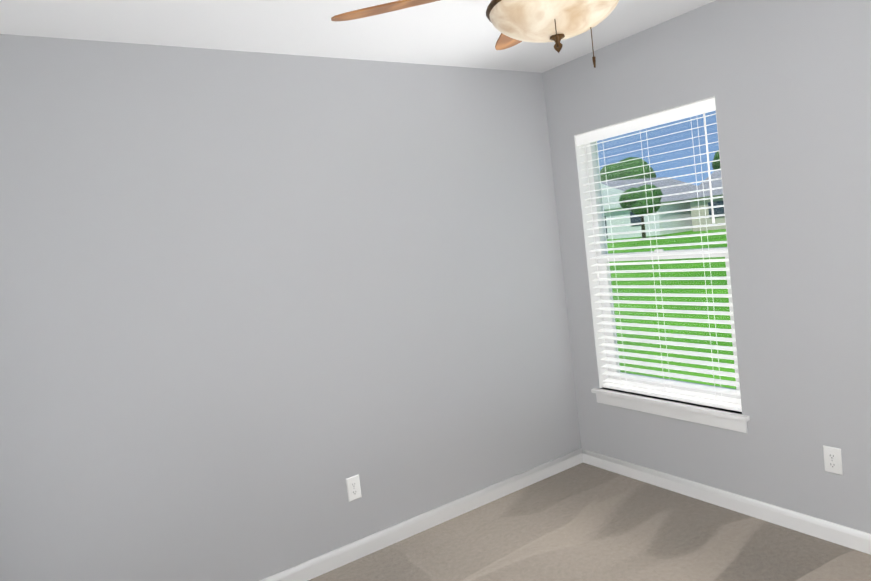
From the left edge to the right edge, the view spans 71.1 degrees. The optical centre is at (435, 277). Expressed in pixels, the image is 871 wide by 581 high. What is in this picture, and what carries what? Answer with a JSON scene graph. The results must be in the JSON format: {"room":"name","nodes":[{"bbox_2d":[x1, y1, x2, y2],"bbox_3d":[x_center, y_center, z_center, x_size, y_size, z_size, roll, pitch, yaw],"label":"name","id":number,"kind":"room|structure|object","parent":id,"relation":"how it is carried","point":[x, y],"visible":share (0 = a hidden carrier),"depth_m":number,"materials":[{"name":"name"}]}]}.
{"room":"empty bedroom","nodes":[
{"label":"empty bedroom","id":0,"kind":"room"},
{"bbox_2d":[0,34,580,580],"bbox_3d":[-0.505,0.162,3.032,3.362,2.440,0.160,-9,4,-33],"label":"wall","id":1,"kind":"structure","parent":0,"point":[256,310],"depth_m":2.74,"materials":[{"name":"grey paint"}]},
{"bbox_2d":[346,474,361,501],"bbox_3d":[-0.400,1.035,2.990,0.070,0.115,0.007,-9,4,-33],"label":"outlet","id":2,"kind":"object","parent":1,"relation":"attached to","point":[353,488],"visible":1,"depth_m":2.99,"materials":[{"name":"white plastic"}]},
{"bbox_2d":[259,449,582,580],"bbox_3d":[-0.321,1.328,3.034,3.042,0.085,0.014,-9,4,-33],"label":"baseboard","id":3,"kind":"structure","parent":1,"relation":"attached to","point":[310,569],"depth_m":3.19,"materials":[{"name":"white paint"}]},
{"bbox_2d":[0,0,714,72],"bbox_3d":[0.289,-1.127,1.526,3.362,0.120,3.580,-9,4,-33],"label":"ceiling","id":4,"kind":"structure","parent":0,"point":[461,33],"depth_m":2.56,"materials":[{"name":"white paint"}]},
{"bbox_2d":[331,0,618,67],"bbox_3d":[0.370,-0.840,1.715,1.286,0.492,1.265,-9,4,-33],"label":"ceiling fan","id":5,"kind":"object","parent":4,"relation":"hanging from","point":[514,22],"visible":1,"depth_m":1.69,"materials":[{"name":"beige glass"}]},
{"bbox_2d":[308,463,870,580],"bbox_3d":[0.587,1.411,1.687,3.362,0.120,3.580,-9,4,-33],"label":"floor","id":6,"kind":"structure","parent":0,"point":[583,522],"depth_m":2.87,"materials":[{"name":"carpet"}]},
{"bbox_2d":[543,0,870,533],"bbox_3d":[1.760,-0.069,2.484,0.160,2.440,3.260,-9,4,-33],"label":"wall","id":7,"kind":"structure","parent":0,"point":[786,84],"depth_m":2.72,"materials":[{"name":"grey paint"}]},
{"bbox_2d":[574,96,749,432],"bbox_3d":[1.172,-0.047,3.277,0.123,1.605,0.958,-9,4,-33],"label":"window frame","id":8,"kind":"structure","parent":7,"relation":"attached to","point":[726,419],"depth_m":3.52,"materials":[{"name":"white paint"}]},
{"bbox_2d":[585,113,740,404],"bbox_3d":[1.241,-0.101,3.323,0.070,1.520,0.888,-9,4,-33],"label":"window","id":9,"kind":"structure","parent":7,"relation":"in","point":[593,170],"depth_m":3.49,"materials":[{"name":"clear glass"}]},
{"bbox_2d":[576,98,741,411],"bbox_3d":[1.178,-0.090,3.281,0.074,1.510,0.876,-9,4,-33],"label":"window blinds","id":10,"kind":"object","parent":9,"relation":"attached to","point":[694,109],"visible":0.83,"depth_m":3.24,"materials":[{"name":"white plastic"}]},
{"bbox_2d":[581,448,870,554],"bbox_3d":[1.825,1.110,2.510,0.014,0.085,3.260,-9,4,-33],"label":"baseboard","id":11,"kind":"structure","parent":7,"relation":"attached to","point":[851,538],"depth_m":2.99,"materials":[{"name":"white paint"}]},
{"bbox_2d":[823,445,842,474],"bbox_3d":[1.706,0.787,2.619,0.007,0.115,0.070,-9,4,-33],"label":"outlet","id":12,"kind":"object","parent":7,"relation":"attached to","point":[832,460],"visible":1,"depth_m":2.62,"materials":[{"name":"white plastic"}]},
{"label":"outside","id":13,"kind":"structure","parent":0,"visible":0},
{"bbox_2d":[607,229,735,388],"bbox_3d":[34.654,-7.920,94.699,157.302,0.296,280.000,-9,4,-33],"label":"lawn","id":14,"kind":"structure","parent":13,"point":[681,282],"depth_m":13.12,"materials":[{"name":"green plant"}]},
{"bbox_2d":[600,157,655,180],"bbox_3d":[23.814,-10.175,75.367,5.792,9.112,6.645,-9,4,-33],"label":"tree","id":15,"kind":"object","parent":14,"relation":"on","point":[630,164],"depth_m":73.37,"materials":[{"name":"green plant"}]},
{"bbox_2d":[619,184,662,237],"bbox_3d":[16.360,-5.143,48.235,3.071,4.269,3.137,-9,4,-33],"label":"tree","id":16,"kind":"object","parent":14,"relation":"on","point":[639,203],"depth_m":47.22,"materials":[{"name":"green plant"}]},
{"bbox_2d":[601,177,696,238],"bbox_3d":[19.732,-6.918,60.235,10.800,5.500,13.300,-9,4,-33],"label":"house","id":17,"kind":"structure","parent":14,"relation":"on","point":[670,190],"depth_m":55.25,"materials":[{"name":"white"}]},
{"bbox_2d":[683,170,725,230],"bbox_3d":[29.400,-7.204,49.247,10.800,5.200,13.800,-9,4,-33],"label":"house","id":18,"kind":"structure","parent":14,"relation":"on","point":[701,195],"depth_m":51.09,"materials":[{"name":"beige"}]},
{"bbox_2d":[712,151,720,169],"bbox_3d":[31.294,-9.771,61.159,6.541,8.356,7.259,-9,4,-33],"label":"tree","id":19,"kind":"object","parent":14,"relation":"on","point":[715,163],"depth_m":61.52,"materials":[{"name":"green plant"}]}
]}

